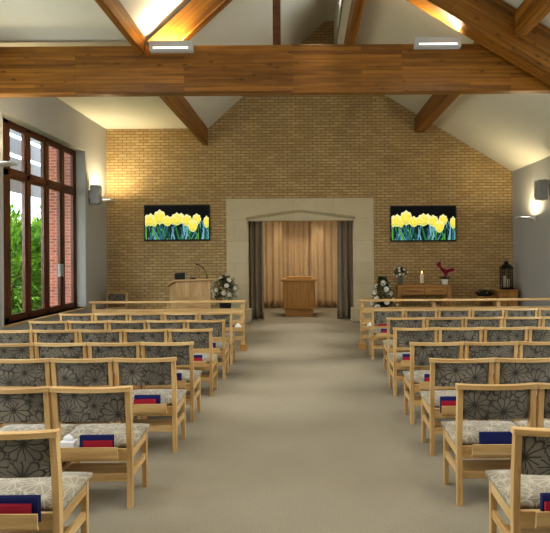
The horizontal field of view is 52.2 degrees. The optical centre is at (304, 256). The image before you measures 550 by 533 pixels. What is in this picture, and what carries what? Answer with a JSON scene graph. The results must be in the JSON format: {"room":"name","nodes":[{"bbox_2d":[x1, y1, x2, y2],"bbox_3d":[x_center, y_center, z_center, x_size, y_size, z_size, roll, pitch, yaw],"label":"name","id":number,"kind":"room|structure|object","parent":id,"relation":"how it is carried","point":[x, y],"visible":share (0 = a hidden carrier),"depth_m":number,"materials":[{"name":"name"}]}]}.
{"room":"house of worship","nodes":[
{"label":"house of worship","id":0,"kind":"room"},
{"bbox_2d":[0,97,106,329],"bbox_3d":[-5.446,-0.817,5.850,0.340,5.170,18.100,0,0,0],"label":"wall","id":1,"kind":"structure","parent":0,"point":[51,118],"depth_m":13.46,"materials":[{"name":"grey paint"}]},
{"bbox_2d":[3,118,88,327],"bbox_3d":[-5.400,-0.655,11.630,0.370,3.775,3.720,0,0,0],"label":"window","id":2,"kind":"structure","parent":1,"relation":"in","point":[24,176],"depth_m":11.82,"materials":[{"name":"brown wood"}]},
{"bbox_2d":[89,185,101,204],"bbox_3d":[-5.142,-1.524,13.720,0.278,0.460,0.260,0,0,0],"label":"loudspeaker","id":3,"kind":"object","parent":1,"relation":"attached to","point":[95,193],"visible":1,"depth_m":13.59,"materials":[{"name":"grey plastic"}]},
{"bbox_2d":[0,44,549,96],"bbox_3d":[-0.506,-2.944,8.840,9.570,0.745,0.180,0,0,0],"label":"tie beam","id":4,"kind":"structure","parent":1,"relation":"attached to","point":[337,69],"depth_m":8.75,"materials":[{"name":"brown wood"}]},
{"bbox_2d":[149,40,192,52],"bbox_3d":[-2.073,-3.256,8.678,0.660,0.140,0.145,0,0,0],"label":"uplight","id":5,"kind":"object","parent":4,"relation":"attached to","point":[183,46],"visible":1,"depth_m":8.62,"materials":[{"name":"paint"}]},
{"bbox_2d":[147,0,232,42],"bbox_3d":[-0.886,-4.586,8.850,3.181,2.926,0.190,0,0,0],"label":"rafter","id":6,"kind":"object","parent":4,"relation":"attached to","point":[196,14],"visible":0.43,"depth_m":8.76,"materials":[{"name":"brown wood"}]},
{"bbox_2d":[273,0,280,44],"bbox_3d":[-0.450,-4.341,8.840,0.120,2.048,0.120,0,0,0],"label":"post","id":7,"kind":"object","parent":4,"relation":"on","point":[276,3],"visible":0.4,"depth_m":8.78,"materials":[{"name":"brown wood"}]},
{"bbox_2d":[414,37,461,49],"bbox_3d":[2.052,-3.314,8.678,0.710,0.140,0.145,0,0,0],"label":"uplight","id":8,"kind":"object","parent":4,"relation":"attached to","point":[419,42],"visible":1,"depth_m":8.62,"materials":[{"name":"paint"}]},
{"bbox_2d":[0,0,549,170],"bbox_3d":[0.101,-4.229,5.850,11.480,4.398,18.100,0,0,0],"label":"ceiling","id":9,"kind":"structure","parent":0,"point":[512,130],"depth_m":11.47,"materials":[{"name":"white paint"}]},
{"bbox_2d":[95,0,144,54],"bbox_3d":[-2.543,-3.297,2.770,0.100,0.290,11.940,0,0,0],"label":"purlin","id":10,"kind":"structure","parent":9,"relation":"attached to","point":[113,9],"depth_m":7.78,"materials":[{"name":"brown wood"}]},
{"bbox_2d":[159,96,207,145],"bbox_3d":[-2.642,-3.197,11.925,0.120,0.470,5.950,0,0,0],"label":"purlin","id":11,"kind":"structure","parent":9,"relation":"attached to","point":[179,105],"depth_m":12.42,"materials":[{"name":"brown wood"}]},
{"bbox_2d":[415,41,477,131],"bbox_3d":[3.046,-3.523,11.925,0.240,0.420,5.950,0,0,0],"label":"purlin","id":12,"kind":"structure","parent":9,"relation":"attached to","point":[437,104],"depth_m":13.05,"materials":[{"name":"brown wood"}]},
{"bbox_2d":[407,0,549,85],"bbox_3d":[3.053,-3.395,8.470,4.738,3.184,0.340,0,0,0],"label":"rafter","id":13,"kind":"object","parent":9,"relation":"attached to","point":[489,23],"visible":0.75,"depth_m":8.30,"materials":[{"name":"brown wood"}]},
{"bbox_2d":[515,0,549,34],"bbox_3d":[3.196,-3.463,2.550,0.180,0.360,11.499,0,0,0],"label":"purlin","id":14,"kind":"structure","parent":9,"relation":"attached to","point":[529,13],"depth_m":7.82,"materials":[{"name":"brown wood"}]},
{"bbox_2d":[41,307,549,532],"bbox_3d":[0.113,1.789,8.400,12.200,0.120,23.200,0,0,0],"label":"floor","id":15,"kind":"structure","parent":0,"point":[304,431],"depth_m":4.79,"materials":[{"name":"carpet"}]},
{"bbox_2d":[0,330,33,343],"bbox_3d":[-3.647,1.331,7.128,0.553,0.850,0.573,0,0,0],"label":"oak chair","id":16,"kind":"object","parent":15,"relation":"on","point":[6,336],"visible":0.12,"depth_m":6.94,"materials":[{"name":"fabric"}]},
{"bbox_2d":[0,342,51,387],"bbox_3d":[-3.112,1.327,6.048,0.553,0.850,0.573,0,0,0],"label":"oak chair","id":17,"kind":"object","parent":15,"relation":"on","point":[9,350],"visible":0.17,"depth_m":5.86,"materials":[{"name":"fabric"}]},
{"bbox_2d":[0,358,52,428],"bbox_3d":[-2.526,1.323,5.128,0.553,0.850,0.573,0,0,0],"label":"oak chair","id":18,"kind":"object","parent":15,"relation":"on","point":[13,372],"visible":0.21,"depth_m":4.94,"materials":[{"name":"fabric"}]},
{"bbox_2d":[0,422,44,428],"bbox_3d":[-2.524,1.535,5.095,0.476,0.055,0.230,0,0,0],"label":"seat cushion","id":19,"kind":"object","parent":18,"relation":"attached to","point":[1,424],"depth_m":5.10,"materials":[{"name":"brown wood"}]},
{"bbox_2d":[0,386,77,465],"bbox_3d":[-2.021,1.319,4.024,0.553,0.850,0.573,0,0,0],"label":"oak chair","id":20,"kind":"object","parent":15,"relation":"on","point":[29,404],"visible":0.35,"depth_m":3.84,"materials":[{"name":"fabric"}]},
{"bbox_2d":[0,428,92,532],"bbox_3d":[-1.537,1.316,3.054,0.553,0.850,0.573,0,0,0],"label":"oak chair","id":21,"kind":"object","parent":15,"relation":"on","point":[30,461],"visible":0.91,"depth_m":2.89,"materials":[{"name":"wood"}]},
{"bbox_2d":[0,504,30,513],"bbox_3d":[-1.472,1.296,2.809,0.190,0.108,0.022,0,0,1],"label":"book","id":22,"kind":"object","parent":21,"relation":"in","point":[4,508],"visible":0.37,"depth_m":2.80,"materials":[{"name":"paper"}]},
{"bbox_2d":[0,495,40,523],"bbox_3d":[-1.460,1.282,2.843,0.225,0.136,0.026,0,0,-1],"label":"book","id":23,"kind":"object","parent":21,"relation":"in","point":[34,500],"visible":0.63,"depth_m":2.83,"materials":[{"name":"blue paper"}]},
{"bbox_2d":[0,526,69,532],"bbox_3d":[-1.536,1.528,3.020,0.476,0.055,0.230,0,0,0],"label":"shelf","id":24,"kind":"object","parent":21,"relation":"attached to","point":[66,529],"depth_m":3.08,"materials":[{"name":"brown wood"}]},
{"bbox_2d":[28,321,68,329],"bbox_3d":[-3.633,1.330,8.118,0.553,0.850,0.573,0,0,0],"label":"oak chair","id":25,"kind":"object","parent":15,"relation":"on","point":[33,325],"visible":0.13,"depth_m":7.92,"materials":[{"name":"fabric"}]},
{"bbox_2d":[32,329,88,356],"bbox_3d":[-3.090,1.327,7.128,0.553,0.850,0.573,0,0,0],"label":"oak chair","id":26,"kind":"object","parent":15,"relation":"on","point":[40,336],"visible":0.12,"depth_m":6.94,"materials":[{"name":"fabric"}]},
{"bbox_2d":[33,342,89,386],"bbox_3d":[-2.555,1.323,6.048,0.553,0.850,0.573,0,0,0],"label":"oak chair","id":27,"kind":"object","parent":15,"relation":"on","point":[42,350],"visible":0.22,"depth_m":5.86,"materials":[{"name":"fabric"}]},
{"bbox_2d":[59,313,93,325],"bbox_3d":[-3.667,1.331,9.178,0.553,0.850,0.573,0,0,0],"label":"oak chair","id":28,"kind":"object","parent":15,"relation":"on","point":[87,316],"visible":0.19,"depth_m":8.98,"materials":[{"name":"fabric"}]},
{"bbox_2d":[49,357,115,424],"bbox_3d":[-1.968,1.319,5.128,0.553,0.850,0.573,0,0,0],"label":"oak chair","id":29,"kind":"object","parent":15,"relation":"on","point":[65,371],"visible":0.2,"depth_m":4.95,"materials":[{"name":"fabric"}]},
{"bbox_2d":[62,422,108,424],"bbox_3d":[-1.966,1.531,5.095,0.476,0.055,0.230,0,0,0],"label":"shelf","id":30,"kind":"object","parent":29,"relation":"attached to","point":[78,423],"depth_m":5.11,"materials":[{"name":"brown wood"}]},
{"bbox_2d":[68,320,107,336],"bbox_3d":[-3.075,1.327,8.118,0.553,0.850,0.573,0,0,0],"label":"oak chair","id":31,"kind":"object","parent":15,"relation":"on","point":[87,325],"visible":0.12,"depth_m":7.92,"materials":[{"name":"fabric"}]},
{"bbox_2d":[49,385,149,508],"bbox_3d":[-1.464,1.315,4.024,0.553,0.850,0.573,0,0,0],"label":"oak chair","id":32,"kind":"object","parent":15,"relation":"on","point":[69,404],"visible":0.78,"depth_m":3.85,"materials":[{"name":"wood"}]},
{"bbox_2d":[60,434,77,447],"bbox_3d":[-1.610,1.279,3.815,0.100,0.142,0.080,0,0,0],"label":"tissue box","id":33,"kind":"object","parent":32,"relation":"in","point":[68,441],"visible":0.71,"depth_m":3.80,"materials":[{"name":"white paper"}]},
{"bbox_2d":[80,434,113,446],"bbox_3d":[-1.417,1.281,3.813,0.225,0.136,0.026,0,0,-1],"label":"book","id":34,"kind":"object","parent":32,"relation":"in","point":[108,436],"visible":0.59,"depth_m":3.80,"materials":[{"name":"blue paper"}]},
{"bbox_2d":[83,440,111,446],"bbox_3d":[-1.399,1.295,3.779,0.190,0.108,0.022,0,0,-2],"label":"book","id":35,"kind":"object","parent":32,"relation":"in","point":[95,443],"visible":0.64,"depth_m":3.77,"materials":[{"name":"paper"}]},
{"bbox_2d":[63,463,134,481],"bbox_3d":[-1.463,1.528,3.990,0.476,0.055,0.230,0,0,0],"label":"shelf","id":36,"kind":"object","parent":32,"relation":"attached to","point":[102,472],"depth_m":3.96,"materials":[{"name":"brown wood"}]},
{"bbox_2d":[77,329,123,358],"bbox_3d":[-2.534,1.323,7.128,0.553,0.850,0.573,0,0,0],"label":"oak chair","id":37,"kind":"object","parent":15,"relation":"on","point":[114,335],"visible":0.12,"depth_m":6.94,"materials":[{"name":"fabric"}]},
{"bbox_2d":[93,313,128,341],"bbox_3d":[-3.110,1.327,9.178,0.553,0.850,0.573,0,0,0],"label":"oak chair","id":38,"kind":"object","parent":15,"relation":"on","point":[97,316],"visible":0.15,"depth_m":8.98,"materials":[{"name":"fabric"}]},
{"bbox_2d":[87,342,142,418],"bbox_3d":[-1.999,1.319,6.048,0.553,0.850,0.573,0,0,0],"label":"oak chair","id":39,"kind":"object","parent":15,"relation":"on","point":[128,349],"visible":0.16,"depth_m":5.86,"materials":[{"name":"fabric"}]},
{"bbox_2d":[104,292,127,308],"bbox_3d":[-4.851,1.339,14.291,0.553,0.850,0.573,0,0,0],"label":"oak chair","id":40,"kind":"object","parent":15,"relation":"on","point":[110,296],"visible":0.35,"depth_m":14.45,"materials":[{"name":"wood"}]},
{"bbox_2d":[107,320,146,353],"bbox_3d":[-2.518,1.323,8.118,0.553,0.850,0.573,0,0,0],"label":"oak chair","id":41,"kind":"object","parent":15,"relation":"on","point":[112,324],"visible":0.14,"depth_m":7.92,"materials":[{"name":"fabric"}]},
{"bbox_2d":[123,329,167,354],"bbox_3d":[-1.976,1.319,7.128,0.553,0.850,0.573,0,0,0],"label":"oak chair","id":42,"kind":"object","parent":15,"relation":"on","point":[130,335],"visible":0.16,"depth_m":6.94,"materials":[{"name":"fabric"}]},
{"bbox_2d":[128,313,162,320],"bbox_3d":[-2.554,1.323,9.178,0.553,0.850,0.573,0,0,0],"label":"oak chair","id":43,"kind":"object","parent":15,"relation":"on","point":[132,316],"visible":0.12,"depth_m":8.98,"materials":[{"name":"fabric"}]},
{"bbox_2d":[113,357,186,452],"bbox_3d":[-1.411,1.315,5.128,0.553,0.850,0.573,0,0,0],"label":"oak chair","id":44,"kind":"object","parent":15,"relation":"on","point":[128,371],"visible":0.71,"depth_m":4.96,"materials":[{"name":"wood"}]},
{"bbox_2d":[134,395,160,403],"bbox_3d":[-1.384,1.281,4.918,0.225,0.136,0.026,0,0,1],"label":"book","id":45,"kind":"object","parent":44,"relation":"in","point":[157,397],"visible":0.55,"depth_m":4.91,"materials":[{"name":"blue paper"}]},
{"bbox_2d":[124,419,171,431],"bbox_3d":[-1.410,1.527,5.095,0.476,0.055,0.230,0,0,0],"label":"shelf","id":46,"kind":"object","parent":44,"relation":"attached to","point":[156,425],"depth_m":5.07,"materials":[{"name":"brown wood"}]},
{"bbox_2d":[146,320,185,336],"bbox_3d":[-1.960,1.319,8.118,0.553,0.850,0.573,0,0,0],"label":"oak chair","id":47,"kind":"object","parent":15,"relation":"on","point":[151,324],"visible":0.16,"depth_m":7.92,"materials":[{"name":"fabric"}]},
{"bbox_2d":[89,300,246,350],"bbox_3d":[-2.539,1.280,10.370,2.895,0.935,0.280,0,0,0],"label":"altar rail","id":48,"kind":"object","parent":15,"relation":"on","point":[242,347],"visible":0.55,"depth_m":10.37,"materials":[{"name":"brown wood"}]},
{"bbox_2d":[147,327,243,331],"bbox_3d":[-2.531,1.335,10.299,2.800,0.085,0.138,0,0,0],"label":"shelf","id":49,"kind":"object","parent":48,"relation":"attached to","point":[235,329],"depth_m":10.23,"materials":[{"name":"brown wood"}]},
{"bbox_2d":[140,341,201,421],"bbox_3d":[-1.441,1.315,6.048,0.553,0.850,0.573,0,0,0],"label":"oak chair","id":50,"kind":"object","parent":15,"relation":"on","point":[184,352],"visible":0.56,"depth_m":5.87,"materials":[{"name":"wood"}]},
{"bbox_2d":[163,312,197,341],"bbox_3d":[-1.996,1.319,9.178,0.553,0.850,0.573,0,0,0],"label":"oak chair","id":51,"kind":"object","parent":15,"relation":"on","point":[167,316],"visible":0.16,"depth_m":8.98,"materials":[{"name":"fabric"}]},
{"bbox_2d":[166,279,213,319],"bbox_3d":[-2.589,1.119,12.607,0.920,1.259,0.560,0,0,-32],"label":"lectern","id":52,"kind":"object","parent":15,"relation":"on","point":[182,289],"visible":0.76,"depth_m":12.41,"materials":[{"name":"brown wood"}]},
{"bbox_2d":[168,328,217,396],"bbox_3d":[-1.419,1.315,7.128,0.553,0.850,0.573,0,0,0],"label":"oak chair","id":53,"kind":"object","parent":15,"relation":"on","point":[202,338],"visible":0.62,"depth_m":6.95,"materials":[{"name":"wood"}]},
{"bbox_2d":[186,319,228,378],"bbox_3d":[-1.404,1.315,8.118,0.553,0.850,0.573,0,0,0],"label":"oak chair","id":54,"kind":"object","parent":15,"relation":"on","point":[222,348],"visible":0.52,"depth_m":7.94,"materials":[{"name":"wood"}]},
{"bbox_2d":[198,312,235,364],"bbox_3d":[-1.439,1.315,9.178,0.553,0.850,0.573,0,0,0],"label":"oak chair","id":55,"kind":"object","parent":15,"relation":"on","point":[229,336],"visible":0.5,"depth_m":9.00,"materials":[{"name":"wood"}]},
{"bbox_2d":[211,274,238,319],"bbox_3d":[-2.008,1.073,14.150,0.743,1.341,0.728,0,0,0],"label":"flower arrangement","id":56,"kind":"object","parent":15,"relation":"on","point":[225,282],"visible":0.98,"depth_m":14.03,"materials":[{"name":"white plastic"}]},
{"bbox_2d":[232,308,251,322],"bbox_3d":[-1.768,1.562,15.020,0.643,0.360,0.440,0,0,0],"label":"plinth","id":57,"kind":"object","parent":15,"relation":"on","point":[248,312],"visible":0.46,"depth_m":14.80,"materials":[{"name":"stone"}]},
{"bbox_2d":[249,222,263,319],"bbox_3d":[-1.366,0.255,15.424,0.465,2.930,0.176,0,0,0],"label":"curtain","id":58,"kind":"object","parent":15,"relation":"on","point":[256,260],"visible":0.75,"depth_m":15.40,"materials":[{"name":"grey fabric"}]},
{"bbox_2d":[263,222,282,307],"bbox_3d":[-1.527,0.031,19.097,1.545,3.380,0.197,0,0,0],"label":"curtain","id":59,"kind":"object","parent":15,"relation":"on","point":[272,231],"visible":0.38,"depth_m":19.09,"materials":[{"name":"beige fabric"}]},
{"bbox_2d":[283,221,311,277],"bbox_3d":[-0.267,0.022,19.447,1.265,3.380,0.191,0,0,0],"label":"curtain","id":60,"kind":"object","parent":15,"relation":"on","point":[296,234],"visible":0.34,"depth_m":19.44,"materials":[{"name":"beige fabric"}]},
{"bbox_2d":[281,276,316,315],"bbox_3d":[-0.172,1.156,16.690,1.040,1.150,0.860,0,0,0],"label":"catafalque","id":61,"kind":"object","parent":15,"relation":"on","point":[298,291],"visible":1,"depth_m":16.33,"materials":[{"name":"brown wood"}]},
{"bbox_2d":[311,221,336,306],"bbox_3d":[1.163,0.012,19.097,1.885,3.380,0.191,0,0,0],"label":"curtain","id":62,"kind":"object","parent":15,"relation":"on","point":[323,233],"visible":0.38,"depth_m":19.09,"materials":[{"name":"beige fabric"}]},
{"bbox_2d":[337,221,352,318],"bbox_3d":[1.121,0.237,15.413,0.484,2.930,0.181,0,0,4],"label":"curtain","id":63,"kind":"object","parent":15,"relation":"on","point":[344,228],"visible":0.82,"depth_m":15.41,"materials":[{"name":"grey fabric"}]},
{"bbox_2d":[351,307,370,321],"bbox_3d":[1.551,1.539,15.020,0.620,0.360,0.440,0,0,0],"label":"plinth","id":64,"kind":"object","parent":15,"relation":"on","point":[355,312],"visible":0.45,"depth_m":14.80,"materials":[{"name":"stone"}]},
{"bbox_2d":[370,276,398,306],"bbox_3d":[1.949,1.092,13.946,0.757,1.249,0.706,0,0,0],"label":"flower arrangement","id":65,"kind":"object","parent":15,"relation":"on","point":[388,292],"visible":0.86,"depth_m":13.84,"materials":[{"name":"white plant"}]},
{"bbox_2d":[368,309,403,359],"bbox_3d":[1.383,1.295,9.528,0.553,0.850,0.573,0,0,0],"label":"oak chair","id":66,"kind":"object","parent":15,"relation":"on","point":[378,316],"visible":0.54,"depth_m":9.35,"materials":[{"name":"wood"}]},
{"bbox_2d":[383,317,425,375],"bbox_3d":[1.458,1.295,8.248,0.553,0.850,0.573,0,0,0],"label":"oak chair","id":67,"kind":"object","parent":15,"relation":"on","point":[391,322],"visible":0.45,"depth_m":8.06,"materials":[{"name":"wood"}]},
{"bbox_2d":[388,327,437,395],"bbox_3d":[1.367,1.296,7.098,0.553,0.850,0.573,0,0,0],"label":"oak chair","id":68,"kind":"object","parent":15,"relation":"on","point":[402,337],"visible":0.55,"depth_m":6.92,"materials":[{"name":"wood"}]},
{"bbox_2d":[404,309,437,338],"bbox_3d":[1.939,1.292,9.528,0.553,0.850,0.573,0,0,0],"label":"oak chair","id":69,"kind":"object","parent":15,"relation":"on","point":[409,313],"visible":0.2,"depth_m":9.34,"materials":[{"name":"fabric"}]},
{"bbox_2d":[395,284,451,317],"bbox_3d":[3.038,1.209,14.415,1.380,1.000,0.470,0,0,0],"label":"console table","id":70,"kind":"object","parent":15,"relation":"on","point":[404,289],"visible":0.8,"depth_m":14.20,"materials":[{"name":"brown wood"}]},
{"bbox_2d":[392,266,407,284],"bbox_3d":[2.447,0.469,14.400,0.437,0.485,0.422,0,0,0],"label":"flower vase","id":71,"kind":"object","parent":70,"relation":"on","point":[400,269],"visible":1,"depth_m":14.34,"materials":[{"name":"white plant"}]},
{"bbox_2d":[436,262,453,283],"bbox_3d":[3.606,0.414,14.414,0.479,0.580,0.287,0,0,0],"label":"potted orchid","id":72,"kind":"object","parent":70,"relation":"on","point":[445,271],"visible":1,"depth_m":14.36,"materials":[{"name":"red plant"}]},
{"bbox_2d":[403,341,463,423],"bbox_3d":[1.353,1.296,5.918,0.553,0.850,0.573,0,0,0],"label":"oak chair","id":73,"kind":"object","parent":15,"relation":"on","point":[413,380],"visible":0.55,"depth_m":5.74,"materials":[{"name":"wood"}]},
{"bbox_2d":[420,317,463,369],"bbox_3d":[2.014,1.291,8.248,0.553,0.850,0.573,0,0,0],"label":"oak chair","id":74,"kind":"object","parent":15,"relation":"on","point":[454,322],"visible":0.16,"depth_m":8.06,"materials":[{"name":"fabric"}]},
{"bbox_2d":[358,298,549,349],"bbox_3d":[2.931,1.242,10.410,3.865,0.935,0.280,0,0,0],"label":"altar rail","id":75,"kind":"object","parent":15,"relation":"on","point":[361,345],"visible":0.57,"depth_m":10.41,"materials":[{"name":"brown wood"}]},
{"bbox_2d":[361,325,463,330],"bbox_3d":[2.934,1.297,10.339,3.770,0.085,0.138,0,0,0],"label":"shelf","id":76,"kind":"object","parent":75,"relation":"attached to","point":[363,328],"depth_m":10.27,"materials":[{"name":"brown wood"}]},
{"bbox_2d":[362,319,463,323],"bbox_3d":[2.933,1.187,10.420,3.750,0.105,0.024,0,0,0],"label":"shelf","id":77,"kind":"object","parent":75,"relation":"attached to","point":[364,321],"depth_m":10.41,"materials":[{"name":"brown wood"}]},
{"bbox_2d":[437,308,470,338],"bbox_3d":[2.497,1.288,9.528,0.553,0.850,0.573,0,0,0],"label":"oak chair","id":78,"kind":"object","parent":15,"relation":"on","point":[441,312],"visible":0.13,"depth_m":9.34,"materials":[{"name":"fabric"}]},
{"bbox_2d":[420,357,494,455],"bbox_3d":[1.353,1.296,4.998,0.553,0.850,0.573,0,0,0],"label":"oak chair","id":79,"kind":"object","parent":15,"relation":"on","point":[444,372],"visible":0.49,"depth_m":4.82,"materials":[{"name":"wood"}]},
{"bbox_2d":[438,327,483,353],"bbox_3d":[1.925,1.292,7.098,0.553,0.850,0.573,0,0,0],"label":"oak chair","id":80,"kind":"object","parent":15,"relation":"on","point":[445,334],"visible":0.19,"depth_m":6.91,"materials":[{"name":"fabric"}]},
{"bbox_2d":[463,316,502,351],"bbox_3d":[2.571,1.287,8.248,0.553,0.850,0.573,0,0,0],"label":"oak chair","id":81,"kind":"object","parent":15,"relation":"on","point":[468,321],"visible":0.16,"depth_m":8.06,"materials":[{"name":"fabric"}]},
{"bbox_2d":[471,308,504,338],"bbox_3d":[3.053,1.284,9.528,0.553,0.850,0.573,0,0,0],"label":"oak chair","id":82,"kind":"object","parent":15,"relation":"on","point":[498,312],"visible":0.12,"depth_m":9.34,"materials":[{"name":"fabric"}]},
{"bbox_2d":[441,382,537,505],"bbox_3d":[1.319,1.296,4.029,0.553,0.850,0.573,0,0,0],"label":"oak chair","id":83,"kind":"object","parent":15,"relation":"on","point":[473,401],"visible":0.75,"depth_m":3.86,"materials":[{"name":"wood"}]},
{"bbox_2d":[455,460,510,478],"bbox_3d":[1.321,1.508,3.995,0.476,0.055,0.230,0,0,0],"label":"shelf","id":84,"kind":"object","parent":83,"relation":"attached to","point":[472,469],"depth_m":3.96,"materials":[{"name":"brown wood"}]},
{"bbox_2d":[479,431,511,443],"bbox_3d":[1.302,1.262,3.818,0.225,0.136,0.026,0,0,0],"label":"book","id":85,"kind":"object","parent":83,"relation":"in","point":[484,437],"visible":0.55,"depth_m":3.81,"materials":[{"name":"blue paper"}]},
{"bbox_2d":[463,341,518,420],"bbox_3d":[1.911,1.292,5.918,0.553,0.850,0.573,0,0,0],"label":"oak chair","id":86,"kind":"object","parent":15,"relation":"on","point":[509,349],"visible":0.12,"depth_m":5.73,"materials":[{"name":"fabric"}]},
{"bbox_2d":[492,289,518,305],"bbox_3d":[5.167,1.243,14.415,0.530,0.822,0.470,0,0,0],"label":"base cabinet","id":87,"kind":"object","parent":15,"relation":"on","point":[499,293],"visible":0.48,"depth_m":14.20,"materials":[{"name":"brown wood"}]},
{"bbox_2d":[499,259,513,289],"bbox_3d":[5.179,0.436,14.400,0.312,0.789,0.360,0,0,0],"label":"candle lantern","id":88,"kind":"object","parent":87,"relation":"on","point":[506,265],"visible":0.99,"depth_m":14.32,"materials":[{"name":"black metal"}]},
{"bbox_2d":[483,326,528,368],"bbox_3d":[2.482,1.288,7.098,0.553,0.850,0.573,0,0,0],"label":"oak chair","id":89,"kind":"object","parent":15,"relation":"on","point":[490,334],"visible":0.17,"depth_m":6.91,"materials":[{"name":"fabric"}]},
{"bbox_2d":[484,357,549,421],"bbox_3d":[1.911,1.292,4.998,0.553,0.850,0.573,0,0,0],"label":"oak chair","id":90,"kind":"object","parent":15,"relation":"on","point":[506,370],"visible":0.2,"depth_m":4.81,"materials":[{"name":"fabric"}]},
{"bbox_2d":[485,426,549,532],"bbox_3d":[1.340,1.296,3.038,0.553,0.850,0.573,0,0,0],"label":"oak chair","id":91,"kind":"object","parent":15,"relation":"on","point":[519,487],"visible":0.97,"depth_m":2.89,"materials":[{"name":"wood"}]},
{"bbox_2d":[506,524,549,532],"bbox_3d":[1.342,1.508,3.005,0.476,0.055,0.230,0,0,0],"label":"shelf","id":92,"kind":"object","parent":91,"relation":"attached to","point":[532,529],"depth_m":3.05,"materials":[{"name":"brown wood"}]},
{"bbox_2d":[504,308,537,338],"bbox_3d":[3.610,1.280,9.528,0.553,0.850,0.573,0,0,0],"label":"oak chair","id":93,"kind":"object","parent":15,"relation":"on","point":[508,312],"visible":0.14,"depth_m":9.34,"materials":[{"name":"fabric"}]},
{"bbox_2d":[502,316,541,326],"bbox_3d":[3.129,1.283,8.248,0.553,0.850,0.573,0,0,0],"label":"oak chair","id":94,"kind":"object","parent":15,"relation":"on","point":[507,321],"visible":0.13,"depth_m":8.06,"materials":[{"name":"fabric"}]},
{"bbox_2d":[513,383,549,427],"bbox_3d":[1.876,1.292,4.029,0.553,0.850,0.573,0,0,0],"label":"oak chair","id":95,"kind":"object","parent":15,"relation":"on","point":[543,391],"visible":0.33,"depth_m":3.86,"materials":[{"name":"wood"}]},
{"bbox_2d":[518,341,549,420],"bbox_3d":[2.468,1.288,5.918,0.553,0.850,0.573,0,0,0],"label":"oak chair","id":96,"kind":"object","parent":15,"relation":"on","point":[526,349],"visible":0.2,"depth_m":5.73,"materials":[{"name":"fabric"}]},
{"bbox_2d":[527,326,549,341],"bbox_3d":[3.039,1.284,7.098,0.553,0.850,0.573,0,0,0],"label":"oak chair","id":97,"kind":"object","parent":15,"relation":"on","point":[535,334],"visible":0.15,"depth_m":6.91,"materials":[{"name":"fabric"}]},
{"bbox_2d":[106,21,512,319],"bbox_3d":[0.113,-2.471,15.050,11.480,8.400,0.300,0,0,0],"label":"wall","id":98,"kind":"structure","parent":0,"point":[289,146],"depth_m":14.90,"materials":[{"name":"brick"}]},
{"bbox_2d":[144,205,209,240],"bbox_3d":[-3.391,-0.906,14.861,1.740,0.940,0.077,0,0,0],"label":"wall screen","id":99,"kind":"object","parent":98,"relation":"attached to","point":[161,222],"visible":1,"depth_m":14.82,"materials":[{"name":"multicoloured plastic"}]},
{"bbox_2d":[226,198,373,308],"bbox_3d":[-0.124,0.086,15.055,3.910,3.290,0.370,0,0,0],"label":"stone surround","id":100,"kind":"object","parent":98,"relation":"attached to","point":[237,210],"visible":0.69,"depth_m":14.87,"materials":[{"name":"stone"}]},
{"bbox_2d":[246,209,354,219],"bbox_3d":[-0.121,-1.132,14.820,2.887,0.265,0.120,0,0,0],"label":"trim","id":101,"kind":"structure","parent":98,"relation":"attached to","point":[300,210],"depth_m":14.80,"materials":[{"name":"stone"}]},
{"bbox_2d":[344,0,365,43],"bbox_3d":[0.968,-4.657,11.925,0.170,0.400,5.950,0,0,0],"label":"ridge beam","id":102,"kind":"structure","parent":98,"relation":"attached to","point":[357,6],"depth_m":10.69,"materials":[{"name":"brown wood"}]},
{"bbox_2d":[390,206,455,241],"bbox_3d":[3.134,-0.887,14.861,1.740,0.940,0.077,0,0,0],"label":"wall screen","id":103,"kind":"object","parent":98,"relation":"attached to","point":[407,223],"visible":1,"depth_m":14.82,"materials":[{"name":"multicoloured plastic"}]},
{"bbox_2d":[333,0,342,44],"bbox_3d":[0.860,-5.700,5.850,0.200,1.165,18.100,0,0,0],"label":"wall","id":104,"kind":"structure","parent":0,"point":[336,21],"depth_m":13.48,"materials":[{"name":"white paint"}]},
{"bbox_2d":[512,156,549,314],"bbox_3d":[5.698,-0.293,5.850,0.340,3.966,18.100,0,0,0],"label":"wall","id":105,"kind":"structure","parent":0,"point":[531,238],"depth_m":13.71,"materials":[{"name":"grey paint"}]},
{"bbox_2d":[534,179,548,200],"bbox_3d":[5.380,-1.518,12.700,0.278,0.460,0.260,0,0,0],"label":"loudspeaker","id":106,"kind":"object","parent":105,"relation":"attached to","point":[541,188],"visible":1,"depth_m":12.57,"materials":[{"name":"grey plastic"}]},
{"label":"outside","id":107,"kind":"structure","parent":0,"visible":0},
{"bbox_3d":[-17.987,1.946,17.500,24.000,0.120,55.000,0,0,0],"label":"ground","id":108,"kind":"structure","parent":107,"visible":0},
{"bbox_2d":[10,129,40,197],"bbox_3d":[-6.755,-0.748,12.250,0.100,5.150,10.500,0,0,0],"label":"canopy","id":109,"kind":"object","parent":108,"relation":"on","point":[15,144],"visible":0.02,"depth_m":13.22,"materials":[{"name":"white plastic"}]},
{"bbox_2d":[10,204,41,313],"bbox_3d":[-8.217,0.478,14.864,3.379,4.007,3.346,0,0,43],"label":"shrub","id":110,"kind":"object","parent":108,"relation":"on","point":[16,228],"visible":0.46,"depth_m":14.58,"materials":[{"name":"green plant"}]},
{"bbox_2d":[11,204,41,308],"bbox_3d":[-9.188,0.327,19.172,3.812,4.149,3.853,0,0,0],"label":"shrub","id":111,"kind":"object","parent":108,"relation":"on","point":[36,223],"visible":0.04,"depth_m":18.34,"materials":[{"name":"green plant"}]},
{"bbox_2d":[49,146,70,306],"bbox_3d":[-6.061,-0.878,14.050,0.890,5.500,0.300,0,0,0],"label":"wall","id":112,"kind":"structure","parent":108,"relation":"on","point":[53,250],"depth_m":13.90,"materials":[{"name":"red brick"}]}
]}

